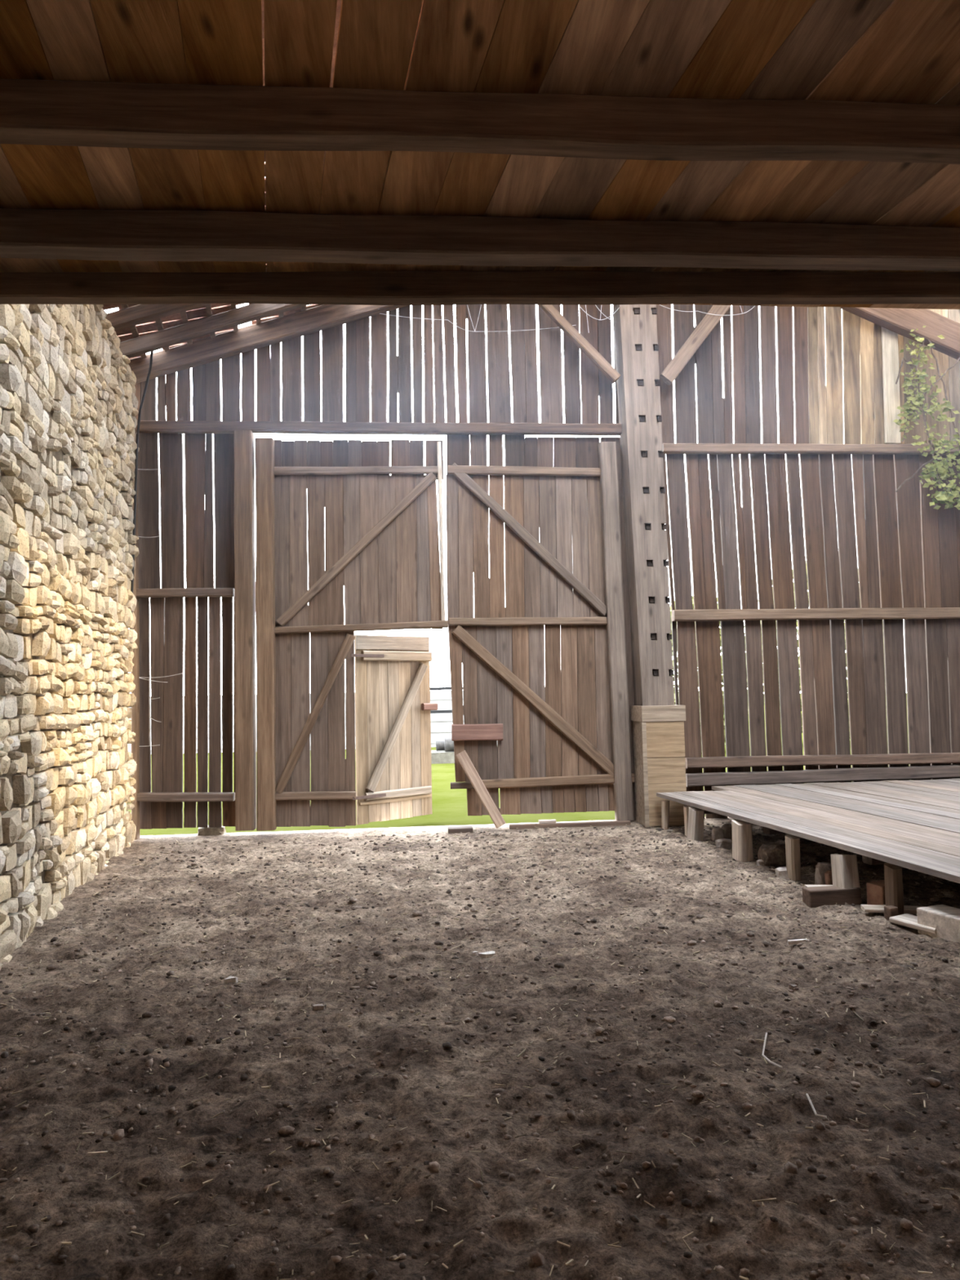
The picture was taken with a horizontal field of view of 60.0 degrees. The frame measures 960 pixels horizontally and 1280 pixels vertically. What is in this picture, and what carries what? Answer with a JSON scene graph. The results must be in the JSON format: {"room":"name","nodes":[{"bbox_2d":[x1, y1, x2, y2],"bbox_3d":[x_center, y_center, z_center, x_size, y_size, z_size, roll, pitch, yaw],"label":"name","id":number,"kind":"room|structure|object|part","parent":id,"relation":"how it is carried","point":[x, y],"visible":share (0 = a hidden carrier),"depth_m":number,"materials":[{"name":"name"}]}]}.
{"room":"farm building","nodes":[
{"label":"farm building","id":0,"kind":"room"},
{"bbox_2d":[0,304,139,969],"bbox_3d":[-2.602,-0.600,3.563,0.586,4.658,9.200,0,-4,-13],"label":"wall","id":1,"kind":"structure","parent":0,"point":[68,402],"depth_m":5.56,"materials":[{"name":"stone"}]},
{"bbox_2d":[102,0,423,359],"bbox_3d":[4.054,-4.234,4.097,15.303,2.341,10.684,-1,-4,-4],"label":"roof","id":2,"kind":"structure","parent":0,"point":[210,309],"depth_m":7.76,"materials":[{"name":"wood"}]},
{"bbox_2d":[128,351,153,644],"bbox_3d":[-3.282,-1.392,8.054,0.248,2.906,0.046,-2,-4,15],"label":"hanging cable","id":3,"kind":"object","parent":2,"relation":"hanging from","point":[151,353],"visible":0.77,"depth_m":8.09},
{"bbox_2d":[105,267,266,331],"bbox_3d":[-1.646,-3.271,7.341,3.340,1.194,0.105,-1,-4,-5],"label":"rafter","id":4,"kind":"object","parent":2,"relation":"attached to","point":[137,314],"visible":0.14,"depth_m":7.17,"materials":[{"name":"brown wood"}]},
{"bbox_2d":[119,303,307,357],"bbox_3d":[-1.790,-3.231,7.923,3.340,1.193,0.105,-1,-4,-4],"label":"rafter","id":5,"kind":"object","parent":2,"relation":"attached to","point":[175,335],"visible":0.48,"depth_m":7.80,"materials":[{"name":"brown wood"}]},
{"bbox_2d":[128,304,408,383],"bbox_3d":[-1.875,-3.198,8.454,3.443,1.248,0.120,-1,-4,-4],"label":"rafter","id":6,"kind":"object","parent":2,"relation":"attached to","point":[317,318],"visible":0.71,"depth_m":8.36,"materials":[{"name":"brown wood"}]},
{"bbox_2d":[380,304,576,331],"bbox_3d":[-0.122,-3.343,8.639,2.262,0.291,0.006,-1,-4,-4],"label":"cobweb","id":7,"kind":"object","parent":6,"relation":"attached to","point":[467,304],"visible":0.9,"depth_m":8.64},
{"bbox_2d":[0,816,959,1279],"bbox_3d":[3.145,1.496,3.449,13.162,0.112,10.570,-1,-4,-4],"label":"floor","id":8,"kind":"structure","parent":0,"point":[799,1241],"depth_m":2.96,"materials":[{"name":"brown soil"}]},
{"bbox_2d":[130,432,140,839],"bbox_3d":[-3.391,-0.064,8.169,0.063,3.980,0.110,-1,-4,-5],"label":"post","id":9,"kind":"object","parent":8,"relation":"on","point":[135,747],"visible":0.5,"depth_m":8.10,"materials":[{"name":"brown wood"}]},
{"bbox_2d":[197,825,226,835],"bbox_3d":[-2.658,1.892,8.245,0.255,0.103,0.157,-1,-4,-4],"label":"stone","id":10,"kind":"object","parent":8,"relation":"on","point":[209,830],"depth_m":8.17,"materials":[{"name":"stone"}]},
{"bbox_2d":[223,975,237,983],"bbox_3d":[-1.188,1.620,3.971,0.063,0.028,0.021,-1,-4,-4],"label":"chip","id":11,"kind":"object","parent":8,"relation":"on","point":[230,979],"visible":1,"depth_m":3.96,"materials":[{"name":"beige wood"}]},
{"bbox_2d":[233,430,256,831],"bbox_3d":[-2.323,-0.119,8.230,0.181,3.936,0.160,-1,-4,-4],"label":"post","id":12,"kind":"object","parent":8,"relation":"on","point":[243,440],"visible":0.99,"depth_m":8.16,"materials":[{"name":"brown wood"}]},
{"bbox_2d":[254,437,276,831],"bbox_3d":[-2.126,-0.082,8.255,0.179,3.880,0.125,-1,-4,-4],"label":"post","id":13,"kind":"object","parent":8,"relation":"on","point":[266,803],"visible":1,"depth_m":8.20,"materials":[{"name":"brown wood"}]},
{"bbox_2d":[312,1002,324,1010],"bbox_3d":[-0.694,1.581,3.590,0.052,0.028,0.033,1,-4,-30],"label":"pebble","id":14,"kind":"object","parent":8,"relation":"on","point":[322,1006],"visible":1,"depth_m":3.58,"materials":[{"name":"stone"}]},
{"bbox_2d":[448,826,472,833],"bbox_3d":[-0.191,1.843,8.058,0.236,0.059,0.142,-1,-4,-4],"label":"board","id":15,"kind":"object","parent":8,"relation":"on","point":[451,829],"visible":0.93,"depth_m":7.99,"materials":[{"name":"wood"}]},
{"bbox_2d":[472,951,478,956],"bbox_3d":[-0.025,1.610,4.272,0.032,0.024,0.021,2,-5,-37],"label":"chip","id":16,"kind":"object","parent":8,"relation":"on","point":[474,953],"visible":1,"depth_m":4.26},
{"bbox_2d":[0,821,959,1279],"bbox_3d":[1.204,1.622,4.865,7.758,0.096,6.733,-1,-4,-4],"label":"litter","id":17,"kind":"object","parent":8,"relation":"on","point":[639,1195],"visible":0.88,"depth_m":3.32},
{"bbox_2d":[455,750,506,828],"bbox_3d":[0.005,1.461,8.177,0.524,0.746,0.072,-3,-4,28],"label":"plank","id":18,"kind":"object","parent":8,"relation":"on","point":[463,757],"visible":1,"depth_m":8.16,"materials":[{"name":"brown wood"}]},
{"bbox_2d":[478,951,495,958],"bbox_3d":[0.043,1.629,4.308,0.105,0.028,0.024,0,-4,-19],"label":"chip","id":19,"kind":"object","parent":8,"relation":"on","point":[486,954],"visible":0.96,"depth_m":4.30,"materials":[{"name":"beige wood"}]},
{"bbox_2d":[538,819,555,823],"bbox_3d":[0.672,1.833,8.307,0.168,0.074,0.062,-1,-4,-4],"label":"board","id":20,"kind":"object","parent":8,"relation":"on","point":[540,821],"visible":0.45,"depth_m":8.28,"materials":[{"name":"brown wood"}]},
{"bbox_2d":[509,820,631,829],"bbox_3d":[0.890,1.833,8.222,1.202,0.055,0.062,-1,-4,-4],"label":"board","id":21,"kind":"object","parent":8,"relation":"on","point":[616,822],"visible":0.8,"depth_m":8.20,"materials":[{"name":"brown wood"}]},
{"bbox_2d":[597,441,634,820],"bbox_3d":[1.393,-0.115,8.543,0.180,3.878,0.110,-2,-4,-5],"label":"post","id":22,"kind":"object","parent":8,"relation":"on","point":[607,454],"visible":0.99,"depth_m":8.49,"materials":[{"name":"brown wood"}]},
{"bbox_2d":[630,704,686,827],"bbox_3d":[1.786,1.237,8.298,0.438,1.166,0.435,-1,-4,-4],"label":"plinth","id":23,"kind":"object","parent":8,"relation":"on","point":[658,731],"visible":0.93,"depth_m":8.10,"materials":[{"name":"brown wood"}]},
{"bbox_2d":[612,304,674,706],"bbox_3d":[1.679,-1.407,8.558,0.440,4.176,0.290,-1,-4,-4],"label":"timber post","id":24,"kind":"object","parent":23,"relation":"on","point":[634,326],"visible":0.98,"depth_m":8.43,"materials":[{"name":"brown wood"}]},
{"bbox_2d":[537,304,620,383],"bbox_3d":[1.006,-3.097,8.559,0.859,0.909,0.099,-1,-4,-5],"label":"knee brace","id":25,"kind":"object","parent":24,"relation":"attached to","point":[612,375],"visible":0.89,"depth_m":8.52,"materials":[{"name":"brown wood"}]},
{"bbox_2d":[579,304,619,333],"bbox_3d":[1.226,-3.289,8.519,0.423,0.299,0.006,-1,-4,-4],"label":"cobweb","id":26,"kind":"object","parent":24,"relation":"attached to","point":[585,304],"visible":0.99,"depth_m":8.52},
{"bbox_2d":[659,305,731,385],"bbox_3d":[2.258,-3.136,8.659,0.817,0.976,0.100,-1,-4,-5],"label":"knee brace","id":27,"kind":"object","parent":24,"relation":"attached to","point":[708,323],"visible":0.86,"depth_m":8.61,"materials":[{"name":"brown wood"}]},
{"bbox_2d":[658,304,753,324],"bbox_3d":[2.376,-3.377,8.614,1.059,0.271,0.006,-1,-4,-4],"label":"cobweb","id":28,"kind":"object","parent":27,"relation":"attached to","point":[695,311],"visible":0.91,"depth_m":8.61},
{"bbox_2d":[661,800,669,829],"bbox_3d":[1.763,1.675,7.896,0.074,0.304,0.070,0,-4,-12],"label":"support block","id":29,"kind":"object","parent":8,"relation":"on","point":[665,803],"visible":0.84,"depth_m":7.88,"materials":[{"name":"brown wood"}]},
{"bbox_2d":[683,804,688,836],"bbox_3d":[1.865,1.643,7.494,0.051,0.312,0.128,-2,-4,16],"label":"support block","id":30,"kind":"object","parent":8,"relation":"on","point":[686,808],"visible":0.57,"depth_m":7.47,"materials":[{"name":"brown wood"}]},
{"bbox_2d":[686,805,704,841],"bbox_3d":[1.895,1.622,7.291,0.114,0.328,0.189,0,-4,-12],"label":"support block","id":31,"kind":"object","parent":8,"relation":"on","point":[695,815],"visible":0.84,"depth_m":7.24,"materials":[{"name":"brown wood"}]},
{"bbox_2d":[711,827,724,841],"bbox_3d":[2.052,1.681,7.181,0.098,0.113,0.078,-1,-4,-4],"label":"loose stone","id":32,"kind":"object","parent":8,"relation":"on","point":[717,833],"visible":0.78,"depth_m":7.15,"materials":[{"name":"stone"}]},
{"bbox_2d":[715,838,732,848],"bbox_3d":[2.039,1.707,6.945,0.127,0.084,0.098,-1,-4,-4],"label":"loose stone","id":33,"kind":"object","parent":8,"relation":"on","point":[725,843],"visible":0.71,"depth_m":6.90,"materials":[{"name":"grey stone"}]},
{"bbox_2d":[721,823,732,839],"bbox_3d":[2.173,1.683,7.291,0.088,0.141,0.078,-1,-4,-4],"label":"loose stone","id":34,"kind":"object","parent":8,"relation":"on","point":[727,828],"visible":0.58,"depth_m":7.25,"materials":[{"name":"stone"}]},
{"bbox_2d":[731,818,754,862],"bbox_3d":[2.063,1.572,6.531,0.158,0.334,0.189,0,-4,-12],"label":"support block","id":35,"kind":"object","parent":8,"relation":"on","point":[742,837],"visible":0.91,"depth_m":6.48,"materials":[{"name":"brown wood"}]},
{"bbox_2d":[656,777,959,883],"bbox_3d":[5.249,1.279,4.955,6.622,0.163,7.415,-1,-4,-4],"label":"platform","id":36,"kind":"object","parent":35,"relation":"on","point":[911,824],"visible":1,"depth_m":6.46,"materials":[{"name":"wood"}]},
{"bbox_2d":[756,859,764,865],"bbox_3d":[2.152,1.710,6.357,0.068,0.056,0.059,-1,-4,-4],"label":"loose stone","id":37,"kind":"object","parent":8,"relation":"on","point":[760,862],"visible":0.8,"depth_m":6.33,"materials":[{"name":"grey stone"}]},
{"bbox_2d":[757,843,786,866],"bbox_3d":[2.252,1.654,6.399,0.196,0.160,0.176,-1,-4,-4],"label":"heap","id":38,"kind":"object","parent":8,"relation":"on","point":[774,855],"visible":0.88,"depth_m":6.32,"materials":[{"name":"brown soil"}]},
{"bbox_2d":[761,1032,782,1068],"bbox_3d":[1.054,1.502,3.047,0.049,0.029,0.256,-2,-4,7],"label":"stalk","id":39,"kind":"object","parent":8,"relation":"on","point":[766,1034],"visible":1,"depth_m":3.03,"materials":[{"name":"beige plant"}]},
{"bbox_2d":[774,866,789,879],"bbox_3d":[2.176,1.667,5.932,0.118,0.084,0.098,-1,-4,-4],"label":"loose stone","id":40,"kind":"object","parent":8,"relation":"on","point":[782,872],"visible":0.62,"depth_m":5.89,"materials":[{"name":"grey stone"}]},
{"bbox_2d":[788,983,796,989],"bbox_3d":[1.401,1.555,3.730,0.029,0.027,0.027,-1,-4,-4],"label":"pebble","id":41,"kind":"object","parent":8,"relation":"on","point":[791,986],"visible":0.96,"depth_m":3.72,"materials":[{"name":"stone"}]},
{"bbox_2d":[785,834,800,880],"bbox_3d":[2.202,1.529,5.852,0.096,0.323,0.170,-2,-4,19],"label":"support block","id":42,"kind":"object","parent":8,"relation":"on","point":[792,842],"visible":0.97,"depth_m":5.82,"materials":[{"name":"brown wood"}]},
{"bbox_2d":[787,938,810,944],"bbox_3d":[1.652,1.562,4.307,0.117,0.026,0.013,-1,-4,0],"label":"chip","id":43,"kind":"object","parent":8,"relation":"on","point":[789,941],"visible":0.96,"depth_m":4.30,"materials":[{"name":"beige wood"}]},
{"bbox_2d":[805,1093,826,1118],"bbox_3d":[1.037,1.447,2.582,0.026,0.026,0.117,-1,-4,-4],"label":"stalk","id":44,"kind":"object","parent":8,"relation":"on","point":[806,1094],"visible":1,"depth_m":2.57,"materials":[{"name":"beige plant"}]},
{"bbox_2d":[804,884,832,887],"bbox_3d":[2.162,1.573,5.262,0.173,0.020,0.143,-2,-4,5],"label":"board","id":45,"kind":"object","parent":8,"relation":"on","point":[805,886],"visible":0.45,"depth_m":5.31,"materials":[{"name":"brown wood"}]},
{"bbox_2d":[814,862,831,884],"bbox_3d":[2.356,1.620,5.697,0.108,0.188,0.088,-1,-4,-4],"label":"wooden post","id":46,"kind":"object","parent":8,"relation":"on","point":[821,868],"visible":0.52,"depth_m":5.67,"materials":[{"name":"brown wood"}]},
{"bbox_2d":[824,869,832,884],"bbox_3d":[2.361,1.613,5.584,0.068,0.131,0.068,-1,-4,-4],"label":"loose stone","id":47,"kind":"object","parent":8,"relation":"on","point":[828,874],"visible":0.35,"depth_m":5.56,"materials":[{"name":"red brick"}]},
{"bbox_2d":[802,885,861,907],"bbox_3d":[2.193,1.596,5.187,0.340,0.106,0.100,-1,-4,-7],"label":"timber offcut","id":48,"kind":"object","parent":8,"relation":"on","point":[812,896],"visible":0.86,"depth_m":5.14,"materials":[{"name":"brown wood"}]},
{"bbox_2d":[831,853,860,905],"bbox_3d":[2.297,1.507,5.236,0.148,0.322,0.155,0,-4,-12],"label":"support block","id":49,"kind":"object","parent":8,"relation":"on","point":[845,873],"visible":0.79,"depth_m":5.20,"materials":[{"name":"brown wood"}]},
{"bbox_2d":[866,880,885,905],"bbox_3d":[2.459,1.558,5.073,0.150,0.154,0.120,0,-4,-25],"label":"brick","id":50,"kind":"object","parent":8,"relation":"on","point":[876,889],"visible":0.48,"depth_m":5.04,"materials":[{"name":"orange brick"}]},
{"bbox_2d":[884,905,897,919],"bbox_3d":[2.355,1.573,4.764,0.056,0.095,0.056,0,-4,-16],"label":"stub","id":51,"kind":"object","parent":8,"relation":"on","point":[889,910],"visible":0.59,"depth_m":4.75,"materials":[{"name":"brown wood"}]},
{"bbox_2d":[860,904,925,914],"bbox_3d":[2.437,1.581,4.883,0.355,0.024,0.101,-2,-4,12],"label":"board","id":52,"kind":"object","parent":8,"relation":"on","point":[865,908],"visible":0.52,"depth_m":4.87,"materials":[{"name":"brown wood"}]},
{"bbox_2d":[884,862,904,915],"bbox_3d":[2.417,1.463,4.854,0.104,0.322,0.152,0,-4,-13],"label":"support block","id":53,"kind":"object","parent":8,"relation":"on","point":[894,893],"visible":0.78,"depth_m":4.82,"materials":[{"name":"brown wood"}]},
{"bbox_2d":[888,913,936,934],"bbox_3d":[2.423,1.559,4.574,0.159,0.030,0.270,1,-4,-27],"label":"board","id":54,"kind":"object","parent":8,"relation":"on","point":[907,920],"visible":0.62,"depth_m":4.58,"materials":[{"name":"brown wood"}]},
{"bbox_2d":[916,904,959,942],"bbox_3d":[2.534,1.522,4.427,0.200,0.144,0.320,0,-4,-22],"label":"support block","id":55,"kind":"object","parent":8,"relation":"on","point":[945,919],"visible":0.95,"depth_m":4.42,"materials":[{"name":"grey concrete"}]},
{"bbox_2d":[0,0,959,309],"bbox_3d":[4.335,-2.024,1.765,13.112,0.036,5.783,-1,-4,-4],"label":"ceiling","id":56,"kind":"structure","parent":0,"point":[908,51],"depth_m":2.76,"materials":[{"name":"brown wood"}]},
{"bbox_2d":[0,79,959,164],"bbox_3d":[3.335,-1.806,3.041,10.819,0.173,0.103,-1,-4,-4],"label":"joist","id":57,"kind":"object","parent":56,"relation":"hanging from","point":[64,113],"visible":1,"depth_m":2.78,"materials":[{"name":"brown wood"}]},
{"bbox_2d":[0,208,959,271],"bbox_3d":[3.225,-1.762,3.787,10.923,0.171,0.121,-1,-4,-4],"label":"joist","id":58,"kind":"object","parent":56,"relation":"hanging from","point":[126,235],"visible":1,"depth_m":3.51,"materials":[{"name":"brown wood"}]},
{"bbox_2d":[0,271,959,305],"bbox_3d":[3.162,-1.750,4.134,11.004,0.150,0.091,-1,-4,-2],"label":"joist","id":59,"kind":"object","parent":56,"relation":"hanging from","point":[337,287],"visible":1,"depth_m":3.97,"materials":[{"name":"brown wood"}]},
{"bbox_2d":[127,693,909,835],"bbox_3d":[0.056,5.520,64.269,130.000,0.200,111.410,-1,-4,-4],"label":"lawn","id":60,"kind":"structure","parent":0,"point":[449,806],"depth_m":9.17,"materials":[{"name":"green plant"}]},
{"bbox_2d":[128,690,463,753],"bbox_3d":[-5.542,2.128,21.173,20.200,1.491,0.340,-1,-4,-4],"label":"wall","id":61,"kind":"structure","parent":60,"relation":"on","point":[441,723],"depth_m":21.35,"materials":[{"name":"white"}]},
{"bbox_2d":[430,686,452,713],"bbox_3d":[-0.785,1.776,18.996,4.052,1.622,0.150,-1,-4,-4],"label":"fence","id":62,"kind":"object","parent":60,"relation":"on","point":[431,688],"visible":0.14,"depth_m":18.94,"materials":[{"name":"grey metal"}]},
{"bbox_3d":[-0.795,1.109,18.988,3.932,0.070,0.050,-1,-4,-4],"label":"rail","id":63,"kind":"part","parent":62,"relation":"part of","materials":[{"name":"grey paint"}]},
{"bbox_3d":[-0.784,1.631,18.956,3.932,0.070,0.050,-1,-4,-4],"label":"rail","id":64,"kind":"part","parent":62,"relation":"part of","materials":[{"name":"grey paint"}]},
{"bbox_2d":[431,750,454,764],"bbox_3d":[-0.644,2.357,16.658,2.506,0.262,0.750,-1,-4,-4],"label":"kerb","id":65,"kind":"object","parent":60,"relation":"on","point":[437,757],"visible":0.14,"depth_m":16.28,"materials":[{"name":"concrete"}]},
{"bbox_2d":[435,740,444,751],"bbox_3d":[-0.565,2.129,16.815,0.654,0.197,0.196,-1,-4,-4],"label":"log","id":66,"kind":"object","parent":65,"relation":"on","point":[440,744],"visible":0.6,"depth_m":16.71,"materials":[{"name":"wood"}]},
{"bbox_2d":[444,737,453,751],"bbox_3d":[-0.348,2.063,16.474,0.703,0.276,0.274,-1,-4,-4],"label":"log","id":67,"kind":"object","parent":65,"relation":"on","point":[449,744],"visible":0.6,"depth_m":16.33,"materials":[{"name":"wood"}]},
{"bbox_2d":[669,595,748,752],"bbox_3d":[4.577,0.703,17.915,2.749,3.468,1.962,-1,-4,-4],"label":"bush","id":68,"kind":"object","parent":60,"relation":"on","point":[692,596],"visible":0.02,"depth_m":17.37,"materials":[{"name":"green plant"}]},
{"bbox_2d":[757,560,886,740],"bbox_3d":[7.927,0.222,19.191,3.534,4.509,2.569,-1,-4,-4],"label":"bush","id":69,"kind":"object","parent":60,"relation":"on","point":[806,561],"visible":0.02,"depth_m":18.60,"materials":[{"name":"green plant"}]},
{"bbox_2d":[134,304,959,829],"bbox_3d":[1.637,-1.462,8.740,10.406,6.989,0.052,-1,-4,-4],"label":"wall","id":70,"kind":"structure","parent":0,"point":[907,553],"depth_m":8.73,"materials":[{"name":"brown wood"}]},
{"bbox_2d":[137,468,158,537],"bbox_3d":[-3.313,-1.364,8.294,0.217,0.694,0.006,-1,-4,-4],"label":"cobweb","id":71,"kind":"object","parent":70,"relation":"attached to","point":[138,468],"visible":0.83,"depth_m":8.28},
{"bbox_2d":[138,673,181,746],"bbox_3d":[-3.158,0.685,8.174,0.458,0.712,0.006,-1,-4,-4],"label":"cobweb","id":72,"kind":"object","parent":70,"relation":"attached to","point":[179,673],"visible":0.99,"depth_m":8.18},
{"bbox_2d":[136,587,235,597],"bbox_3d":[-2.931,-0.467,8.240,0.971,0.087,0.097,-1,-4,-4],"label":"wall rail","id":73,"kind":"object","parent":70,"relation":"attached to","point":[175,592],"visible":0.91,"depth_m":8.20,"materials":[{"name":"brown wood"}]},
{"bbox_2d":[136,791,235,801],"bbox_3d":[-2.881,1.532,8.114,0.945,0.085,0.097,1,-4,-4],"label":"wall rail","id":74,"kind":"object","parent":70,"relation":"attached to","point":[204,796],"visible":0.91,"depth_m":8.07,"materials":[{"name":"brown wood"}]},
{"bbox_2d":[273,441,448,826],"bbox_3d":[-1.198,-0.085,8.384,1.751,3.877,0.108,-1,-4,-4],"label":"door","id":75,"kind":"structure","parent":70,"relation":"in","point":[370,536],"depth_m":8.39,"materials":[{"name":"brown wood"}]},
{"bbox_3d":[-1.627,1.538,8.221,0.797,0.080,0.055,0,-4,-4],"label":"rail","id":76,"kind":"part","parent":75,"relation":"part of","materials":[{"name":"brown wood"}]},
{"bbox_3d":[-1.267,-1.723,8.459,1.672,0.086,0.056,-1,-4,-5],"label":"rail","id":77,"kind":"part","parent":75,"relation":"part of","materials":[{"name":"brown wood"}]},
{"bbox_3d":[-1.187,-0.128,8.362,1.731,0.075,0.056,-2,-4,-5],"label":"rail","id":78,"kind":"part","parent":75,"relation":"part of","materials":[{"name":"brown wood"}]},
{"bbox_2d":[351,634,437,825],"bbox_3d":[-0.889,0.902,8.633,1.070,1.910,0.094,2,-5,-40],"label":"door","id":79,"kind":"structure","parent":75,"relation":"attached to","point":[393,706],"depth_m":8.62,"materials":[{"name":"brown wood"}]},
{"bbox_2d":[134,420,622,435],"bbox_3d":[-0.972,-2.164,8.501,5.026,0.115,0.098,-1,-4,-4],"label":"wall rail","id":80,"kind":"object","parent":70,"relation":"attached to","point":[145,426],"visible":0.95,"depth_m":8.46,"materials":[{"name":"brown wood"}]},
{"bbox_2d":[445,462,635,815],"bbox_3d":[0.605,-0.037,8.519,1.873,3.595,0.112,-1,-4,-4],"label":"door","id":81,"kind":"structure","parent":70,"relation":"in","point":[547,748],"depth_m":8.52,"materials":[{"name":"brown wood"}]},
{"bbox_3d":[0.478,-1.744,8.595,1.620,0.093,0.056,0,-4,-4],"label":"rail","id":82,"kind":"part","parent":81,"relation":"part of","materials":[{"name":"brown wood"}]},
{"bbox_3d":[0.506,-0.189,8.497,1.641,0.085,0.055,0,-4,-4],"label":"rail","id":83,"kind":"part","parent":81,"relation":"part of","materials":[{"name":"brown wood"}]},
{"bbox_3d":[0.791,1.427,8.415,1.566,0.094,0.056,-2,-4,-5],"label":"rail","id":84,"kind":"part","parent":81,"relation":"part of","materials":[{"name":"brown wood"}]},
{"bbox_2d":[662,443,959,454],"bbox_3d":[4.033,-2.039,8.881,4.262,0.099,0.098,-1,-4,-4],"label":"wall rail","id":85,"kind":"object","parent":70,"relation":"attached to","point":[668,448],"visible":0.87,"depth_m":8.78,"materials":[{"name":"brown wood"}]},
{"bbox_2d":[671,607,959,621],"bbox_3d":[4.036,-0.275,8.767,4.089,0.120,0.098,-1,-4,-4],"label":"wall rail","id":86,"kind":"object","parent":70,"relation":"attached to","point":[704,615],"visible":1,"depth_m":8.68,"materials":[{"name":"wood"}]},
{"bbox_2d":[684,752,959,768],"bbox_3d":[4.055,1.242,8.671,3.908,0.114,0.098,-1,-4,-4],"label":"wall rail","id":87,"kind":"object","parent":70,"relation":"attached to","point":[928,757],"visible":0.99,"depth_m":8.58,"materials":[{"name":"brown wood"}]},
{"bbox_2d":[685,764,959,786],"bbox_3d":[4.051,1.396,8.661,3.905,0.134,0.098,-1,-4,-5],"label":"wall rail","id":88,"kind":"object","parent":70,"relation":"attached to","point":[936,771],"visible":0.98,"depth_m":8.57,"materials":[{"name":"wood"}]},
{"bbox_2d":[880,326,901,444],"bbox_3d":[4.442,-2.803,8.990,0.181,1.383,0.044,0,-4,-4],"label":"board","id":89,"kind":"object","parent":70,"relation":"attached to","point":[890,349],"visible":0.8,"depth_m":8.96,"materials":[{"name":"brown wood"}]},
{"bbox_2d":[840,306,959,360],"bbox_3d":[4.987,-3.242,8.888,2.278,1.222,0.140,-1,-4,-5],"label":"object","id":90,"kind":"object","parent":70,"relation":"attached to","point":[901,322],"visible":0.66,"depth_m":8.81,"materials":[{"name":"orange wood"}]},
{"bbox_2d":[893,325,959,510],"bbox_3d":[4.851,-2.467,8.767,1.140,2.299,0.196,-1,-4,-4],"label":"climbing vine","id":91,"kind":"object","parent":70,"relation":"attached to","point":[936,468],"visible":1,"depth_m":8.73,"materials":[{"name":"green plant"}]}
]}

